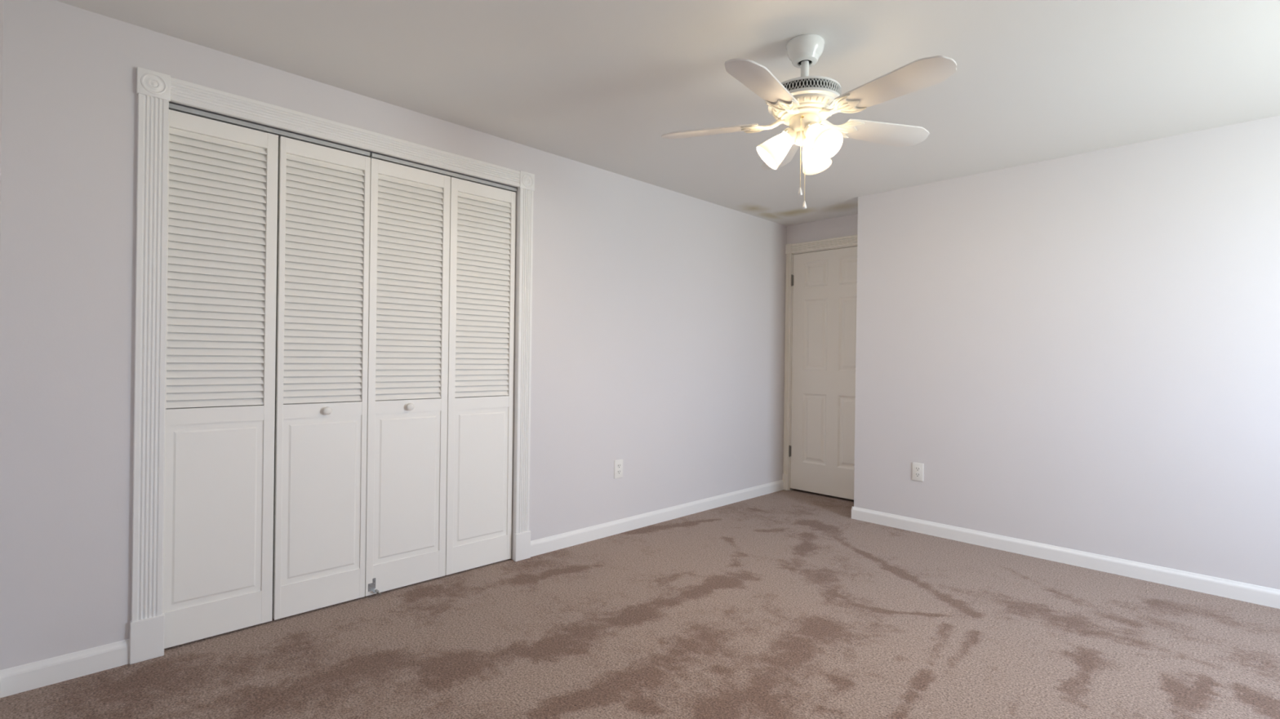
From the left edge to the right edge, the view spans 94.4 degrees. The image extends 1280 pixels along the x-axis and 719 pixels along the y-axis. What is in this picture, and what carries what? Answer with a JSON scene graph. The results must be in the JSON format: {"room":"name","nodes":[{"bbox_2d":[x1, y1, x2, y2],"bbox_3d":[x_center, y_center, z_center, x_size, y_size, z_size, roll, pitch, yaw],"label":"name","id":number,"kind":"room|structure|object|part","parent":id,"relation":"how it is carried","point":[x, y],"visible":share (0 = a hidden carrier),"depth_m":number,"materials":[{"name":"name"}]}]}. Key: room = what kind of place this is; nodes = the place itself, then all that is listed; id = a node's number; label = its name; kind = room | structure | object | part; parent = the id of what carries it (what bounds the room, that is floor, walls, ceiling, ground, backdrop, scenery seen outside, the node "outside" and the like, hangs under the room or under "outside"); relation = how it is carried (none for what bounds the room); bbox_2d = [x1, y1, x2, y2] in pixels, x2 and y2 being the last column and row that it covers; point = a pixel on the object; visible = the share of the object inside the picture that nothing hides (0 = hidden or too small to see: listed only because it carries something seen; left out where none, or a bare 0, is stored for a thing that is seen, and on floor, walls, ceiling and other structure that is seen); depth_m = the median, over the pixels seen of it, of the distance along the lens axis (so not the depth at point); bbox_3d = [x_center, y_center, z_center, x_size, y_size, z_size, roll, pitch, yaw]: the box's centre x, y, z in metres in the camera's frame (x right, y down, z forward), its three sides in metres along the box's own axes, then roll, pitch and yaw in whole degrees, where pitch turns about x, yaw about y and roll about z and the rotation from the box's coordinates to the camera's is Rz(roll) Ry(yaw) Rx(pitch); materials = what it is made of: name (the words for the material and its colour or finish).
{"room":"empty bedroom","nodes":[
{"label":"empty bedroom","id":0,"kind":"room"},
{"bbox_2d":[0,0,3,243],"bbox_3d":[-0.587,-0.013,0.329,0.100,2.336,4.292,1,0,-44],"label":"wall","id":1,"kind":"structure","parent":0,"point":[1,1],"depth_m":1.86,"materials":[{"name":"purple paint"}]},
{"bbox_2d":[0,0,786,670],"bbox_3d":[-0.407,-0.012,3.578,4.906,2.336,0.100,1,0,-44],"label":"wall","id":2,"kind":"structure","parent":0,"point":[658,322],"depth_m":2.32,"materials":[{"name":"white paint"}]},
{"bbox_2d":[0,639,129,697],"bbox_3d":[-1.946,1.044,2.007,0.327,0.085,0.013,1,0,-44],"label":"baseboard","id":3,"kind":"structure","parent":2,"relation":"attached to","point":[34,675],"depth_m":2.00,"materials":[{"name":"white paint"}]},
{"bbox_2d":[162,109,370,648],"bbox_3d":[-1.515,0.077,2.451,0.749,2.013,0.055,1,0,-44],"label":"bifold closet door","id":4,"kind":"structure","parent":2,"relation":"in","point":[224,226],"depth_m":2.42,"materials":[{"name":"white paint"}]},
{"bbox_3d":[-1.667,0.598,2.325,0.317,0.702,0.020,1,0,-44],"label":"panel","id":5,"kind":"part","parent":4,"relation":"part of","materials":[{"name":"white paint"}]},
{"bbox_3d":[-1.656,0.075,2.331,0.380,2.013,0.028,1,0,-44],"label":"door","id":6,"kind":"part","parent":4,"relation":"part of","materials":[{"name":"white paint"}]},
{"bbox_3d":[-1.392,0.601,2.594,0.318,0.702,0.020,1,0,-44],"label":"panel","id":7,"kind":"part","parent":4,"relation":"part of","materials":[{"name":"white paint"}]},
{"bbox_3d":[-1.386,0.079,2.596,0.362,2.013,0.028,1,0,-44],"label":"door","id":8,"kind":"part","parent":4,"relation":"part of","materials":[{"name":"white paint"}]},
{"bbox_3d":[-1.363,0.223,2.582,0.035,0.035,0.027,1,0,-44],"label":"knob","id":9,"kind":"part","parent":4,"relation":"part of","materials":[{"name":"white paint"}]},
{"bbox_2d":[129,66,534,664],"bbox_3d":[-1.242,0.029,2.743,1.691,2.134,0.126,1,0,-44],"label":"door frame","id":10,"kind":"structure","parent":2,"relation":"attached to","point":[155,90],"depth_m":2.17,"materials":[{"name":"white paint"}]},
{"bbox_3d":[-1.780,-0.004,2.152,0.086,1.905,0.018,1,0,-44],"label":"casing","id":11,"kind":"part","parent":10,"relation":"part of","materials":[{"name":"white paint"}]},
{"bbox_3d":[-1.197,-0.991,2.709,1.501,0.084,0.018,1,0,-44],"label":"head casing","id":12,"kind":"part","parent":10,"relation":"part of","materials":[{"name":"white paint"}]},
{"bbox_3d":[-0.640,0.010,3.268,0.086,1.905,0.018,1,0,-44],"label":"casing","id":13,"kind":"part","parent":10,"relation":"part of","materials":[{"name":"white paint"}]},
{"bbox_2d":[168,102,517,191],"bbox_3d":[-1.233,-0.939,2.732,1.529,0.017,0.036,1,0,-44],"label":"track","id":14,"kind":"object","parent":2,"relation":"attached to","point":[171,106],"visible":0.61,"depth_m":2.58,"materials":[{"name":"white metal"}]},
{"bbox_2d":[364,157,515,596],"bbox_3d":[-0.966,0.084,2.980,0.771,2.013,0.067,1,0,-44],"label":"bifold closet door","id":15,"kind":"structure","parent":2,"relation":"in","point":[442,248],"depth_m":2.95,"materials":[{"name":"white paint"}]},
{"bbox_3d":[-1.123,0.605,2.858,0.322,0.702,0.020,1,0,-44],"label":"panel","id":16,"kind":"part","parent":15,"relation":"part of","materials":[{"name":"white paint"}]},
{"bbox_3d":[-1.116,0.082,2.860,0.388,2.013,0.028,1,0,-44],"label":"door","id":17,"kind":"part","parent":15,"relation":"part of","materials":[{"name":"white paint"}]},
{"bbox_3d":[-1.102,0.227,2.837,0.035,0.035,0.027,1,0,-44],"label":"knob","id":18,"kind":"part","parent":15,"relation":"part of","materials":[{"name":"white paint"}]},
{"bbox_3d":[-0.840,0.086,3.131,0.380,2.013,0.028,1,0,-44],"label":"door","id":19,"kind":"part","parent":15,"relation":"part of","materials":[{"name":"white paint"}]},
{"bbox_3d":[-0.842,0.608,3.133,0.318,0.702,0.020,1,0,-44],"label":"panel","id":20,"kind":"part","parent":15,"relation":"part of","materials":[{"name":"white paint"}]},
{"bbox_2d":[613,459,622,479],"bbox_3d":[-0.136,0.698,3.777,0.072,0.118,0.009,1,0,-44],"label":"wall outlet","id":21,"kind":"object","parent":2,"relation":"attached to","point":[618,468],"visible":1,"depth_m":3.77,"materials":[{"name":"white plastic"}]},
{"bbox_2d":[530,480,783,557],"bbox_3d":[0.309,1.073,4.215,2.592,0.085,0.013,1,0,-44],"label":"baseboard","id":22,"kind":"structure","parent":2,"relation":"attached to","point":[544,545],"depth_m":3.93,"materials":[{"name":"white paint"}]},
{"bbox_2d":[0,488,1279,718],"bbox_3d":[0.887,1.123,2.242,4.906,0.002,5.142,1,0,-44],"label":"floor","id":23,"kind":"structure","parent":0,"point":[783,604],"depth_m":2.31,"materials":[{"name":"brown carpet"}]},
{"bbox_2d":[55,0,1279,226],"bbox_3d":[0.876,-1.213,2.305,4.936,0.100,5.292,1,0,-44],"label":"ceiling","id":24,"kind":"structure","parent":0,"point":[597,83],"depth_m":2.37,"materials":[{"name":"white paint"}]},
{"bbox_2d":[661,33,956,208],"bbox_3d":[0.605,-0.858,2.152,1.036,0.616,1.036,1,0,-44],"label":"ceiling fan","id":25,"kind":"object","parent":24,"relation":"hanging from","point":[804,102],"visible":1,"depth_m":2.10,"materials":[{"name":"white metal"}]},
{"bbox_3d":[0.268,-0.885,2.299,0.383,0.033,0.131,1,0,19],"label":"blade","id":26,"kind":"part","parent":25,"relation":"part of","materials":[{"name":"white laminate"}]},
{"bbox_3d":[0.393,-0.883,1.899,0.131,0.033,0.383,1,0,37],"label":"blade","id":27,"kind":"part","parent":25,"relation":"part of","materials":[{"name":"white laminate"}]},
{"bbox_3d":[0.501,-0.779,2.209,0.140,0.140,0.109,1,0,-12],"label":"lamp shade","id":28,"kind":"part","parent":25,"relation":"part of","materials":[{"name":"white glass"}]},
{"bbox_3d":[0.610,-0.880,2.542,0.131,0.033,0.383,1,0,1],"label":"blade","id":29,"kind":"part","parent":25,"relation":"part of","materials":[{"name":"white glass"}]},
{"bbox_3d":[0.578,-0.606,2.136,0.016,0.029,0.016,1,0,-44],"label":"pull knob","id":30,"kind":"part","parent":25,"relation":"part of","materials":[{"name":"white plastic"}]},
{"bbox_3d":[0.580,-0.751,2.138,0.005,0.262,0.011,1,0,27],"label":"pull chain","id":31,"kind":"part","parent":25,"relation":"part of","materials":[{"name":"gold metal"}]},
{"bbox_3d":[0.606,-0.913,2.186,0.233,0.028,0.233,1,0,-44],"label":"lamp shade","id":32,"kind":"part","parent":25,"relation":"part of","materials":[{"name":"white metal"}]},
{"bbox_3d":[0.596,-0.561,2.146,0.016,0.029,0.016,1,0,-44],"label":"pull knob","id":33,"kind":"part","parent":25,"relation":"part of","materials":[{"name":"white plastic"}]},
{"bbox_3d":[0.598,-0.693,2.147,0.005,0.237,0.009,1,0,9],"label":"pull chain","id":34,"kind":"part","parent":25,"relation":"part of","materials":[{"name":"gold metal"}]},
{"bbox_2d":[782,77,841,94],"bbox_3d":[0.607,-0.963,2.186,0.257,0.034,0.257,1,0,-44],"label":"vent grille","id":35,"kind":"object","parent":25,"relation":"attached to","point":[824,86],"depth_m":2.07,"materials":[{"name":"white metal"}]},
{"bbox_3d":[0.663,-0.777,2.269,0.141,0.140,0.111,1,0,-44],"label":"lamp shade","id":36,"kind":"part","parent":25,"relation":"part of","materials":[{"name":"white glass"}]},
{"bbox_3d":[0.631,-0.801,2.112,0.050,0.062,0.062,1,0,-44],"label":"bulb","id":37,"kind":"part","parent":25,"relation":"part of","materials":[{"name":"white glass"}]},
{"bbox_3d":[0.637,-0.777,2.084,0.112,0.140,0.140,1,0,-44],"label":"lamp shade","id":38,"kind":"part","parent":25,"relation":"part of","materials":[{"name":"white glass"}]},
{"bbox_3d":[0.946,-0.876,2.292,0.383,0.033,0.131,1,0,-17],"label":"blade","id":39,"kind":"part","parent":25,"relation":"part of","materials":[{"name":"white laminate"}]},
{"bbox_3d":[0.812,-0.877,1.895,0.131,0.033,0.383,1,0,-35],"label":"blade","id":40,"kind":"part","parent":25,"relation":"part of","materials":[{"name":"white laminate"}]},
{"bbox_2d":[786,213,857,485],"bbox_3d":[1.690,0.015,4.821,0.170,2.336,1.058,1,0,-44],"label":"wall","id":41,"kind":"structure","parent":0,"point":[847,225],"depth_m":4.90,"materials":[{"name":"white paint"}]},
{"bbox_2d":[782,234,857,490],"bbox_3d":[1.558,0.069,4.819,0.021,2.124,0.878,1,0,-44],"label":"door frame","id":42,"kind":"structure","parent":41,"relation":"attached to","point":[851,240],"depth_m":5.10,"materials":[{"name":"white paint"}]},
{"bbox_3d":[1.272,0.041,5.114,0.016,1.913,0.050,1,0,-44],"label":"casing","id":43,"kind":"part","parent":42,"relation":"part of","materials":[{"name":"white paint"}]},
{"bbox_3d":[1.592,-0.950,4.801,0.016,0.078,0.822,1,0,-44],"label":"head casing","id":44,"kind":"part","parent":42,"relation":"part of","materials":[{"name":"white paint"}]},
{"bbox_2d":[788,244,857,500],"bbox_3d":[1.602,0.111,4.866,0.127,2.042,0.767,1,0,-44],"label":"door","id":45,"kind":"structure","parent":41,"relation":"in","point":[824,282],"depth_m":4.89,"materials":[{"name":"white paint"}]},
{"bbox_2d":[853,115,1279,590],"bbox_3d":[2.809,0.030,2.984,0.110,2.336,3.534,1,0,-44],"label":"wall","id":46,"kind":"structure","parent":0,"point":[1081,352],"depth_m":3.25,"materials":[{"name":"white paint"}]},
{"bbox_2d":[911,462,924,481],"bbox_3d":[1.826,0.739,3.893,0.009,0.118,0.072,1,0,-44],"label":"wall outlet","id":47,"kind":"object","parent":46,"relation":"attached to","point":[917,468],"visible":1,"depth_m":3.89,"materials":[{"name":"white plastic"}]},
{"bbox_2d":[851,506,1279,608],"bbox_3d":[2.750,1.105,3.020,0.123,0.085,3.446,1,0,-44],"label":"baseboard","id":48,"kind":"structure","parent":46,"relation":"attached to","point":[1243,592],"depth_m":3.24,"materials":[{"name":"white paint"}]}
]}

